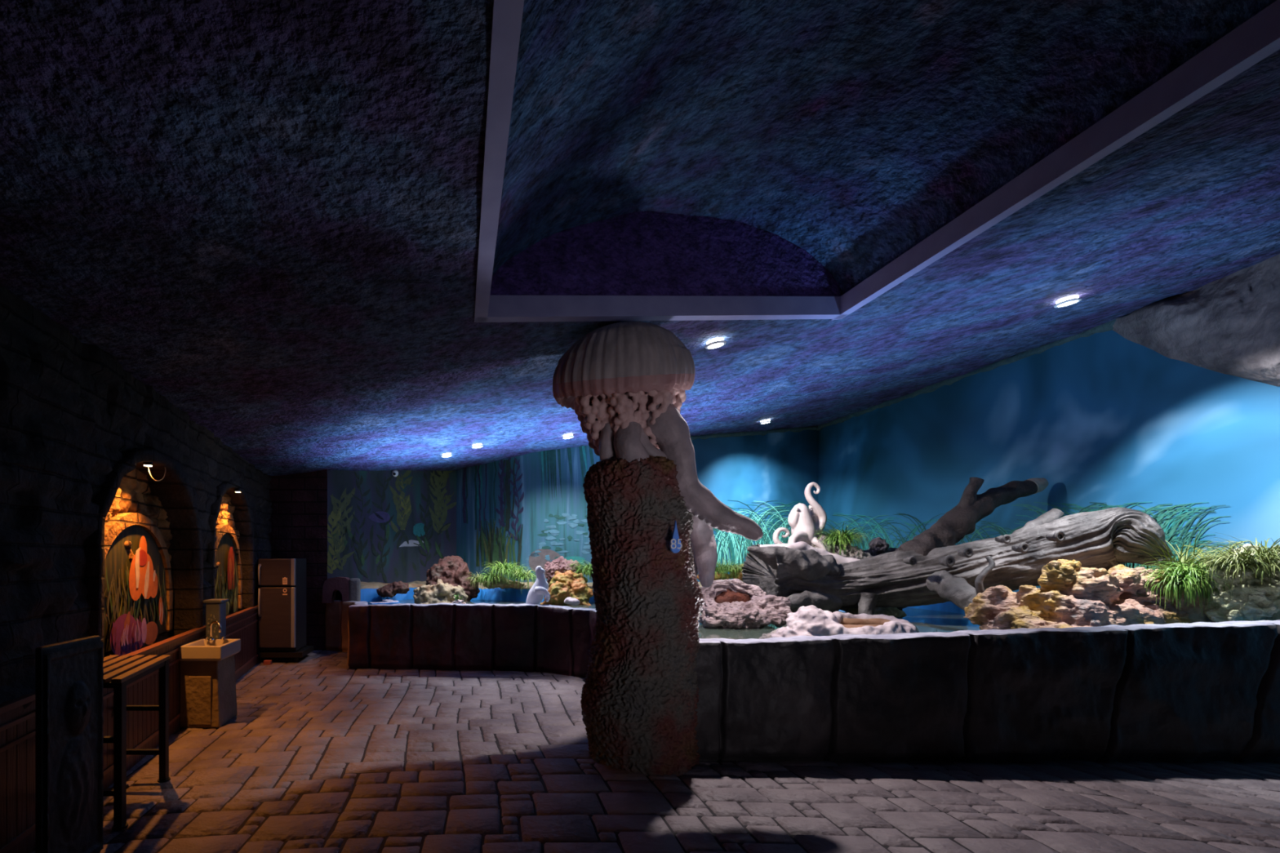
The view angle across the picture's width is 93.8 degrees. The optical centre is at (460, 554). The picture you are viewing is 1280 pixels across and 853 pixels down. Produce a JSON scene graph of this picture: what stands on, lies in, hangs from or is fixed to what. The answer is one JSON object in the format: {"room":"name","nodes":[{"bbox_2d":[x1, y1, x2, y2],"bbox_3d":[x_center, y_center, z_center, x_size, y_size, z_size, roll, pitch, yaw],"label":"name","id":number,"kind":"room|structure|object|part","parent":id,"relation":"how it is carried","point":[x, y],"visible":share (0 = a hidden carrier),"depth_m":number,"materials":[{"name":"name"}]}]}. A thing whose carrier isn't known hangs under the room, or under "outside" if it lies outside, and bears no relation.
{"room":"animal exhibit","nodes":[
{"label":"animal exhibit","id":0,"kind":"room"},
{"bbox_2d":[0,284,272,753],"bbox_3d":[-2.591,0.039,4.198,0.429,3.022,10.501,0,0,-7],"label":"wall","id":1,"kind":"structure","parent":0,"point":[77,429],"depth_m":3.61,"materials":[{"name":"stone"}]},
{"bbox_2d":[0,604,262,852],"bbox_3d":[-2.607,1.140,5.745,0.092,0.820,7.173,0,0,-7],"label":"wainscoting","id":2,"kind":"structure","parent":1,"relation":"attached to","point":[17,724],"depth_m":3.83,"materials":[{"name":"brown wood"}]},
{"bbox_2d":[103,512,173,657],"bbox_3d":[-2.740,0.230,4.834,0.119,1.160,1.563,0,0,-7],"label":"mural panel","id":3,"kind":"object","parent":1,"relation":"attached to","point":[135,610],"visible":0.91,"depth_m":4.77,"materials":[{"name":"paint"}]},
{"bbox_2d":[142,462,165,481],"bbox_3d":[-2.524,-0.693,4.756,0.070,0.174,0.308,0,0,0],"label":"lamp","id":4,"kind":"object","parent":1,"relation":"attached to","point":[144,464],"visible":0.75,"depth_m":4.64,"materials":[{"name":"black metal"}]},
{"bbox_2d":[214,524,242,614],"bbox_3d":[-2.920,0.185,7.135,0.113,1.110,1.403,0,0,-7],"label":"mural panel","id":5,"kind":"object","parent":1,"relation":"attached to","point":[228,585],"visible":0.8,"depth_m":7.18,"materials":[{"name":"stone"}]},
{"bbox_2d":[235,487,240,492],"bbox_3d":[-2.797,-0.815,7.223,0.070,0.064,0.069,0,0,0],"label":"lamp","id":6,"kind":"object","parent":1,"relation":"attached to","point":[237,490],"visible":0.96,"depth_m":7.20,"materials":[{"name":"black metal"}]},
{"bbox_2d":[268,469,327,650],"bbox_3d":[-2.875,0.076,9.302,1.450,2.988,0.071,0,0,0],"label":"stone wall","id":7,"kind":"structure","parent":0,"point":[298,519],"depth_m":9.29,"materials":[{"name":"black stone"}]},
{"bbox_2d":[368,599,399,604],"bbox_3d":[-1.119,1.112,8.390,0.539,0.876,0.481,0,0,-34],"label":"divider","id":8,"kind":"object","parent":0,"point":[387,601],"visible":0.14,"depth_m":8.23,"materials":[{"name":"paint"}]},
{"bbox_2d":[327,470,456,599],"bbox_3d":[-1.112,-0.103,10.273,2.897,3.345,0.022,0,0,-40],"label":"wall","id":9,"kind":"structure","parent":0,"point":[383,527],"depth_m":10.15,"materials":[{"name":"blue paint"}]},
{"bbox_2d":[391,469,398,476],"bbox_3d":[-1.150,-1.442,10.169,0.109,0.130,0.127,0,0,-25],"label":"security camera","id":10,"kind":"object","parent":9,"relation":"attached to","point":[395,473],"visible":1,"depth_m":10.13,"materials":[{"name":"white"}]},
{"bbox_2d":[348,602,702,677],"bbox_3d":[0.787,1.105,6.875,4.778,0.890,1.943,0,0,44],"label":"wall","id":11,"kind":"structure","parent":0,"point":[442,636],"depth_m":7.61,"materials":[{"name":"paint"}]},
{"bbox_2d":[525,565,550,604],"bbox_3d":[1.072,0.456,7.811,0.341,0.604,0.225,0,0,27],"label":"statue","id":12,"kind":"object","parent":11,"relation":"on","point":[539,590],"visible":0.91,"depth_m":7.76,"materials":[{"name":"white paint"}]},
{"bbox_2d":[360,579,964,613],"bbox_3d":[2.390,0.816,7.857,9.220,0.747,6.627,0,0,0],"label":"trim","id":13,"kind":"structure","parent":11,"relation":"attached to","point":[368,589],"depth_m":9.65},
{"bbox_2d":[376,581,409,597],"bbox_3d":[-1.111,0.582,9.518,0.547,0.273,0.349,0,0,-20],"label":"rock","id":14,"kind":"object","parent":13,"relation":"on","point":[390,590],"visible":1,"depth_m":9.43,"materials":[{"name":"brown stone"}]},
{"bbox_2d":[483,576,524,589],"bbox_3d":[0.733,0.474,9.580,0.699,0.214,0.282,0,0,0],"label":"rock","id":15,"kind":"object","parent":13,"relation":"on","point":[516,585],"visible":0.81,"depth_m":9.48,"materials":[{"name":"brown stone"}]},
{"bbox_2d":[463,571,492,587],"bbox_3d":[0.324,0.448,9.600,0.555,0.326,0.622,0,0,30],"label":"grass plant","id":16,"kind":"object","parent":15,"relation":"on","point":[476,578],"visible":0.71,"depth_m":9.52,"materials":[{"name":"green plant"}]},
{"bbox_2d":[476,566,506,589],"bbox_3d":[0.524,0.404,9.434,0.597,0.429,0.597,0,0,28],"label":"grass plant","id":17,"kind":"object","parent":15,"relation":"on","point":[491,577],"visible":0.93,"depth_m":9.35,"materials":[{"name":"green plant"}]},
{"bbox_2d":[482,559,536,591],"bbox_3d":[0.886,0.356,9.460,1.123,0.554,0.821,0,0,4],"label":"grass plant","id":18,"kind":"object","parent":13,"relation":"on","point":[510,572],"visible":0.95,"depth_m":9.34,"materials":[{"name":"green plant"}]},
{"bbox_2d":[543,555,581,583],"bbox_3d":[1.726,0.268,9.588,0.680,0.487,0.523,0,0,0],"label":"coral","id":19,"kind":"object","parent":13,"relation":"on","point":[559,564],"visible":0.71,"depth_m":9.45},
{"bbox_2d":[563,555,593,580],"bbox_3d":[2.156,0.281,9.268,0.938,0.537,0.834,0,0,-29],"label":"grass plant","id":20,"kind":"object","parent":13,"relation":"on","point":[587,569],"visible":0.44,"depth_m":9.22,"materials":[{"name":"green plant"}]},
{"bbox_2d":[697,564,743,581],"bbox_3d":[4.356,0.308,9.296,1.049,0.341,0.352,0,0,0],"label":"grass plant","id":21,"kind":"object","parent":13,"relation":"on","point":[739,575],"visible":0.28,"depth_m":9.20,"materials":[{"name":"green plant"}]},
{"bbox_2d":[697,558,744,579],"bbox_3d":[4.244,0.271,9.244,0.894,0.449,0.740,0,0,0],"label":"grass plant","id":22,"kind":"object","parent":13,"relation":"on","point":[720,568],"visible":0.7,"depth_m":9.12,"materials":[{"name":"green plant"}]},
{"bbox_2d":[456,445,599,582],"bbox_3d":[1.121,-0.232,10.402,2.786,3.604,0.385,0,0,24],"label":"wall","id":23,"kind":"structure","parent":0,"point":[531,508],"depth_m":10.21,"materials":[{"name":"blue paint"}]},
{"bbox_2d":[0,0,1279,475],"bbox_3d":[1.835,-1.865,5.500,12.870,1.594,13.000,0,0,0],"label":"ceiling","id":24,"kind":"structure","parent":0,"point":[267,213],"depth_m":3.15,"materials":[{"name":"paint"}]},
{"bbox_2d":[441,453,452,457],"bbox_3d":[-0.212,-1.594,9.192,0.176,0.067,0.177,0,0,-6],"label":"ceiling light","id":25,"kind":"object","parent":24,"relation":"attached to","point":[446,455],"visible":1,"depth_m":9.14,"materials":[{"name":"white"}]},
{"bbox_2d":[471,444,483,448],"bbox_3d":[0.266,-1.652,8.715,0.176,0.067,0.177,0,0,-6],"label":"ceiling light","id":26,"kind":"object","parent":24,"relation":"attached to","point":[475,446],"visible":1,"depth_m":8.66,"materials":[{"name":"white"}]},
{"bbox_2d":[474,0,524,322],"bbox_3d":[0.145,-1.712,1.515,0.090,0.163,5.030,0,0,0],"label":"trim","id":27,"kind":"structure","parent":24,"relation":"attached to","point":[507,16],"depth_m":2.20,"materials":[{"name":"paint"}]},
{"bbox_2d":[562,433,573,439],"bbox_3d":[1.671,-1.823,8.857,0.176,0.067,0.177,0,0,-6],"label":"ceiling light","id":28,"kind":"object","parent":24,"relation":"attached to","point":[570,435],"visible":1,"depth_m":8.81,"materials":[{"name":"white"}]},
{"bbox_2d":[474,294,848,322],"bbox_3d":[1.685,-1.900,4.423,3.310,0.538,0.087,0,0,-16],"label":"trim","id":29,"kind":"structure","parent":24,"relation":"attached to","point":[502,308],"depth_m":4.33,"materials":[{"name":"paint"}]},
{"bbox_2d":[705,337,726,349],"bbox_3d":[2.301,-1.900,5.161,0.176,0.067,0.177,0,0,-6],"label":"ceiling light","id":30,"kind":"object","parent":24,"relation":"attached to","point":[715,343],"visible":1,"depth_m":5.12,"materials":[{"name":"white"}]},
{"bbox_2d":[760,419,771,424],"bbox_3d":[5.178,-2.251,9.719,0.176,0.067,0.177,0,0,6],"label":"ceiling light","id":31,"kind":"object","parent":24,"relation":"attached to","point":[765,421],"visible":1,"depth_m":9.67,"materials":[{"name":"white"}]},
{"bbox_2d":[489,0,1276,296],"bbox_3d":[1.685,-2.183,1.906,3.044,0.947,5.812,0,0,0],"label":"ceiling recess","id":32,"kind":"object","parent":24,"relation":"in","point":[709,148],"visible":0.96,"depth_m":3.23,"materials":[{"name":"paint"}]},
{"bbox_2d":[831,0,1279,319],"bbox_3d":[3.225,-2.087,1.955,0.090,0.163,5.910,0,0,0],"label":"trim","id":33,"kind":"structure","parent":24,"relation":"attached to","point":[1258,37],"depth_m":2.86,"materials":[{"name":"paint"}]},
{"bbox_2d":[1053,294,1081,307],"bbox_3d":[5.498,-2.290,5.188,0.176,0.067,0.177,0,0,-6],"label":"ceiling light","id":34,"kind":"object","parent":24,"relation":"attached to","point":[1072,300],"visible":1,"depth_m":5.16,"materials":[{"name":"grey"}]},
{"bbox_2d":[1112,253,1279,386],"bbox_3d":[6.924,-1.952,5.350,0.420,1.249,2.289,0,0,15],"label":"rock","id":35,"kind":"object","parent":24,"relation":"attached to","point":[1229,324],"visible":0.96,"depth_m":5.06,"materials":[{"name":"grey stone"}]},
{"bbox_2d":[29,649,1279,852],"bbox_3d":[2.000,1.558,4.953,16.000,0.036,16.094,0,0,0],"label":"floor","id":36,"kind":"structure","parent":0,"point":[318,754],"depth_m":3.71,"materials":[{"name":"stone"}]},
{"bbox_2d":[35,635,103,852],"bbox_3d":[-1.869,0.985,2.782,0.098,1.130,0.396,0,0,4],"label":"carved panel","id":37,"kind":"object","parent":36,"relation":"on","point":[69,674],"visible":1,"depth_m":2.73,"materials":[{"name":"brown wood"}]},
{"bbox_2d":[102,655,170,831],"bbox_3d":[-2.156,1.123,3.585,0.435,0.854,0.837,0,0,-8],"label":"stand","id":38,"kind":"object","parent":36,"relation":"on","point":[122,671],"visible":0.57,"depth_m":3.44,"materials":[{"name":"black metal"}]},
{"bbox_3d":[-1.927,1.135,3.250,0.080,0.830,0.078,0,0,0],"label":"leg","id":39,"kind":"part","parent":38,"relation":"part of","materials":[{"name":"black metal"}]},
{"bbox_3d":[-2.024,1.135,3.920,0.080,0.830,0.078,0,0,0],"label":"leg","id":40,"kind":"part","parent":38,"relation":"part of","materials":[{"name":"black metal"}]},
{"bbox_2d":[178,621,240,727],"bbox_3d":[-2.312,1.089,5.310,0.389,0.922,0.460,0,0,0],"label":"sink","id":41,"kind":"object","parent":36,"relation":"on","point":[207,679],"visible":1,"depth_m":5.12,"materials":[{"name":"stone"}]},
{"bbox_3d":[-2.322,1.305,5.121,0.199,0.430,0.018,0,0,0],"label":"pedestal door","id":42,"kind":"part","parent":41,"relation":"part of","materials":[{"name":"stone"}]},
{"bbox_2d":[178,639,240,661],"bbox_3d":[-2.307,0.882,5.310,0.379,0.135,0.460,0,0,0],"label":"basin","id":43,"kind":"object","parent":41,"relation":"in","point":[202,650],"depth_m":5.09,"materials":[{"name":"grey ceramic"}]},
{"bbox_2d":[205,621,224,641],"bbox_3d":[-2.330,0.726,5.428,0.197,0.197,0.108,0,0,0],"label":"faucet","id":44,"kind":"object","parent":41,"relation":"on","point":[211,639],"depth_m":5.44,"materials":[{"name":"silver metal"}]},
{"bbox_2d":[203,599,228,639],"bbox_3d":[-2.481,1.004,5.830,0.187,1.092,0.200,0,0,0],"label":"pedestal","id":45,"kind":"object","parent":41,"relation":"on","point":[215,609],"visible":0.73,"depth_m":5.75,"materials":[{"name":"brown paint"}]},
{"bbox_3d":[-2.481,0.473,5.830,0.187,0.030,0.200,0,0,0],"label":"bin lid","id":46,"kind":"part","parent":45,"relation":"part of","materials":[{"name":"blue paint"}]},
{"bbox_2d":[263,660,271,664],"bbox_3d":[-2.713,1.522,8.090,0.100,0.055,0.080,0,0,0],"label":"block","id":47,"kind":"object","parent":36,"relation":"on","point":[265,662],"visible":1,"depth_m":8.05,"materials":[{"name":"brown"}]},
{"bbox_2d":[257,558,313,662],"bbox_3d":[-2.569,0.805,8.451,0.644,1.490,0.718,0,0,0],"label":"refrigerator","id":48,"kind":"object","parent":36,"relation":"on","point":[282,592],"visible":0.99,"depth_m":8.15,"materials":[{"name":"black paint"}]},
{"bbox_3d":[-2.841,0.683,8.125,0.044,0.407,0.067,0,0,0],"label":"door handle","id":49,"kind":"part","parent":48,"relation":"part of","materials":[{"name":"silver metal"}]},
{"bbox_3d":[-2.841,0.282,8.125,0.044,0.296,0.067,0,0,0],"label":"door handle","id":50,"kind":"part","parent":48,"relation":"part of","materials":[{"name":"silver metal"}]},
{"bbox_3d":[-2.639,0.898,8.182,0.464,0.863,0.065,0,0,0],"label":"door","id":51,"kind":"part","parent":48,"relation":"part of","materials":[{"name":"metal"}]},
{"bbox_3d":[-2.639,0.251,8.182,0.464,0.383,0.065,0,0,0],"label":"door","id":52,"kind":"part","parent":48,"relation":"part of","materials":[{"name":"metal"}]},
{"bbox_2d":[324,599,368,665],"bbox_3d":[-1.611,1.140,8.675,0.566,0.820,1.829,0,0,-24],"label":"wall","id":53,"kind":"structure","parent":36,"relation":"on","point":[336,616],"depth_m":9.16,"materials":[{"name":"paint"}]},
{"bbox_2d":[321,577,360,603],"bbox_3d":[-1.898,0.567,9.195,0.594,0.414,0.150,0,0,0],"label":"stone","id":54,"kind":"object","parent":53,"relation":"on","point":[349,589],"visible":0.87,"depth_m":9.12,"materials":[{"name":"grey stone"}]},
{"bbox_2d":[580,455,704,776],"bbox_3d":[1.389,0.408,4.423,0.898,2.317,0.866,0,0,12],"label":"pillar","id":55,"kind":"structure","parent":36,"relation":"on","point":[639,697],"depth_m":4.08,"materials":[{"name":"brown stone"}]},
{"bbox_2d":[552,321,763,587],"bbox_3d":[1.631,-0.846,4.506,1.836,2.292,1.191,0,0,-23],"label":"sculpture","id":56,"kind":"object","parent":55,"relation":"on","point":[625,383],"visible":0.89,"depth_m":4.10,"materials":[{"name":"grey stone"}]},
{"bbox_3d":[1.114,-0.773,4.296,0.150,0.418,0.143,0,0,0],"label":"arm","id":57,"kind":"part","parent":56,"relation":"part of"},
{"bbox_3d":[1.254,-0.762,4.188,0.263,0.412,0.250,0,0,0],"label":"arm","id":58,"kind":"part","parent":56,"relation":"part of"},
{"bbox_3d":[1.453,-0.772,4.229,0.402,0.348,0.155,0,0,0],"label":"arm","id":59,"kind":"part","parent":56,"relation":"part of"},
{"bbox_3d":[1.929,-0.430,5.038,0.137,1.368,0.860,0,0,42],"label":"arm","id":60,"kind":"part","parent":56,"relation":"part of"},
{"bbox_3d":[1.959,-0.408,4.945,0.732,1.417,0.728,0,0,0],"label":"arm","id":61,"kind":"part","parent":56,"relation":"part of"},
{"bbox_3d":[1.756,-0.650,4.231,0.827,1.107,0.315,0,0,0],"label":"arm","id":62,"kind":"part","parent":56,"relation":"part of"},
{"bbox_2d":[668,520,682,553],"bbox_3d":[1.498,-0.123,4.049,0.092,0.227,0.178,0,0,0],"label":"sign","id":63,"kind":"object","parent":55,"relation":"attached to","point":[675,545],"visible":1,"depth_m":3.98,"materials":[{"name":"blue metal"}]},
{"bbox_2d":[599,430,817,582],"bbox_3d":[5.050,-0.482,10.693,5.411,4.104,0.013,0,0,-14],"label":"wall","id":64,"kind":"structure","parent":0,"point":[761,478],"depth_m":10.85,"materials":[{"name":"blue paint"}]},
{"bbox_2d":[693,619,1279,763],"bbox_3d":[4.350,1.014,4.353,5.303,1.072,0.302,0,0,0],"label":"wall","id":65,"kind":"structure","parent":0,"point":[1197,691],"depth_m":4.25,"materials":[{"name":"paint"}]},
{"bbox_2d":[817,329,1279,592],"bbox_3d":[6.995,-0.482,5.571,0.009,4.104,13.142,0,0,0],"label":"wall","id":66,"kind":"structure","parent":0,"point":[1108,420],"depth_m":6.50,"materials":[{"name":"blue paint"}]},
{"bbox_2d":[689,313,1129,439],"bbox_3d":[4.741,-2.220,7.092,4.669,0.692,8.223,0,0,0],"label":"trim","id":67,"kind":"structure","parent":66,"relation":"attached to","point":[1107,326],"depth_m":8.34,"materials":[{"name":"paint"}]},
{"label":"floor","id":68,"kind":"structure","parent":0,"visible":0},
{"bbox_2d":[398,599,980,639],"bbox_3d":[2.785,0.785,7.810,8.370,0.001,6.580,0,0,0],"label":"pool water","id":69,"kind":"object","parent":68,"relation":"on","point":[924,620],"visible":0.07,"depth_m":6.40,"materials":[{"name":"blue liquid"}]},
{"bbox_2d":[413,578,467,604],"bbox_3d":[-0.300,0.691,8.853,0.849,0.616,0.549,0,0,0],"label":"rock","id":70,"kind":"object","parent":69,"relation":"in","point":[439,593],"visible":0.59,"depth_m":8.76,"materials":[{"name":"beige stone"}]},
{"bbox_2d":[426,555,479,601],"bbox_3d":[-0.143,0.525,9.795,0.962,1.008,0.870,0,0,0],"label":"rock","id":71,"kind":"object","parent":69,"relation":"in","point":[451,570],"visible":0.52,"depth_m":9.70,"materials":[{"name":"brown stone"}]},
{"bbox_2d":[451,594,466,604],"bbox_3d":[-0.018,0.758,8.102,0.310,0.434,0.246,0,0,0],"label":"pile","id":72,"kind":"object","parent":69,"relation":"in","point":[456,601],"visible":0.23,"depth_m":8.06,"materials":[{"name":"white stone"}]},
{"bbox_2d":[540,569,593,605],"bbox_3d":[1.692,0.608,9.085,0.814,0.721,0.627,0,0,-20],"label":"coral","id":73,"kind":"object","parent":69,"relation":"in","point":[568,584],"visible":0.77,"depth_m":8.97},
{"bbox_2d":[564,597,579,605],"bbox_3d":[1.576,0.662,8.088,0.154,0.119,0.219,0,0,-42],"label":"stone","id":74,"kind":"object","parent":69,"relation":"on","point":[571,601],"visible":1,"depth_m":8.03,"materials":[{"name":"white stone"}]},
{"bbox_2d":[698,578,792,629],"bbox_3d":[3.060,0.564,6.369,0.995,0.565,0.780,0,0,-6],"label":"coral","id":75,"kind":"object","parent":69,"relation":"in","point":[734,603],"visible":0.98,"depth_m":6.13},
{"bbox_3d":[3.082,0.640,6.318,0.989,0.409,0.714,0,0,0],"label":"coral arm","id":76,"kind":"part","parent":75,"relation":"part of"},
{"bbox_2d":[791,533,837,613],"bbox_3d":[4.645,0.306,7.602,0.758,1.273,0.706,0,0,0],"label":"rock","id":77,"kind":"object","parent":69,"relation":"in","point":[831,547],"visible":0.04,"depth_m":7.42,"materials":[{"name":"grey stone"}]},
{"bbox_2d":[773,482,826,551],"bbox_3d":[4.431,-0.440,7.461,0.811,1.025,0.457,0,0,0],"label":"statue","id":78,"kind":"object","parent":77,"relation":"on","point":[802,521],"visible":0.85,"depth_m":7.47,"materials":[{"name":"white stone"}]},
{"bbox_2d":[770,604,916,637],"bbox_3d":[3.557,0.663,5.196,1.518,0.419,0.777,0,0,-29],"label":"rock","id":79,"kind":"object","parent":69,"relation":"in","point":[809,620],"visible":0.6,"depth_m":5.04,"materials":[{"name":"white stone"}]},
{"bbox_2d":[759,629,776,639],"bbox_3d":[2.913,0.774,5.200,0.354,0.179,0.327,0,0,0],"label":"stone","id":80,"kind":"object","parent":79,"relation":"on","point":[765,636],"visible":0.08,"depth_m":5.21,"materials":[{"name":"white stone"}]},
{"bbox_2d":[845,608,857,614],"bbox_3d":[4.749,0.742,6.895,0.221,0.191,0.221,0,0,0],"label":"rock","id":81,"kind":"object","parent":69,"relation":"in","point":[854,611],"visible":0.19,"depth_m":6.87,"materials":[{"name":"grey stone"}]},
{"bbox_2d":[834,541,873,612],"bbox_3d":[5.059,0.306,7.322,0.475,1.039,0.522,0,0,0],"label":"rock","id":82,"kind":"object","parent":69,"relation":"on","point":[855,552],"visible":0.12,"depth_m":7.28,"materials":[{"name":"grey stone"}]},
{"bbox_2d":[813,522,877,556],"bbox_3d":[4.955,-0.169,7.412,0.845,0.498,0.772,0,0,-42],"label":"grass plant","id":83,"kind":"object","parent":82,"relation":"on","point":[835,537],"visible":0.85,"depth_m":7.30,"materials":[{"name":"green plant"}]},
{"bbox_2d":[862,537,906,610],"bbox_3d":[5.693,0.262,7.606,0.911,0.986,0.688,0,0,0],"label":"rock","id":84,"kind":"object","parent":69,"relation":"on","point":[882,547],"visible":0.08,"depth_m":7.53,"materials":[{"name":"grey stone"}]},
{"bbox_2d":[874,607,906,617],"bbox_3d":[5.255,0.725,7.085,0.427,0.200,0.281,0,0,0],"label":"rock","id":85,"kind":"object","parent":69,"relation":"on","point":[894,611],"visible":0.46,"depth_m":7.01,"materials":[{"name":"grey stone"}]},
{"bbox_2d":[741,477,1175,615],"bbox_3d":[5.073,-0.042,6.335,3.509,1.703,1.559,0,0,12],"label":"driftwood log","id":86,"kind":"object","parent":69,"relation":"in","point":[929,568],"visible":0.87,"depth_m":6.36,"materials":[{"name":"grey wood"}]},
{"bbox_2d":[964,559,1191,630],"bbox_3d":[5.817,0.509,5.291,1.953,0.937,0.912,0,0,-7],"label":"rocks","id":87,"kind":"object","parent":69,"relation":"in","point":[1069,595],"visible":0.59,"depth_m":5.05},
{"bbox_2d":[1141,531,1239,569],"bbox_3d":[6.598,-0.018,5.282,0.660,0.394,0.813,0,0,-17],"label":"grass plant","id":88,"kind":"object","parent":87,"relation":"on","point":[1185,558],"visible":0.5,"depth_m":5.24,"materials":[{"name":"green plant"}]},
{"bbox_2d":[1170,575,1216,623],"bbox_3d":[6.455,0.522,5.046,0.421,0.746,0.393,0,0,24],"label":"rock","id":89,"kind":"object","parent":69,"relation":"in","point":[1195,615],"visible":0.13,"depth_m":4.94,"materials":[{"name":"grey stone"}]},
{"bbox_2d":[1118,557,1250,613],"bbox_3d":[6.387,0.265,5.027,0.939,0.520,0.827,0,0,-26],"label":"grass plant","id":90,"kind":"object","parent":89,"relation":"on","point":[1191,580],"visible":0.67,"depth_m":4.89,"materials":[{"name":"green plant"}]},
{"bbox_2d":[1204,543,1279,622],"bbox_3d":[6.635,0.334,4.738,0.714,0.831,0.522,0,0,0],"label":"mossy rock","id":91,"kind":"object","parent":69,"relation":"on","point":[1249,601],"visible":0.56,"depth_m":4.65,"materials":[{"name":"grey stone"}]},
{"bbox_2d":[1181,532,1279,589],"bbox_3d":[6.587,0.055,4.739,1.082,0.492,0.844,0,0,-17],"label":"grass plant","id":92,"kind":"object","parent":91,"relation":"on","point":[1244,564],"visible":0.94,"depth_m":4.64,"materials":[{"name":"green plant"}]}
]}

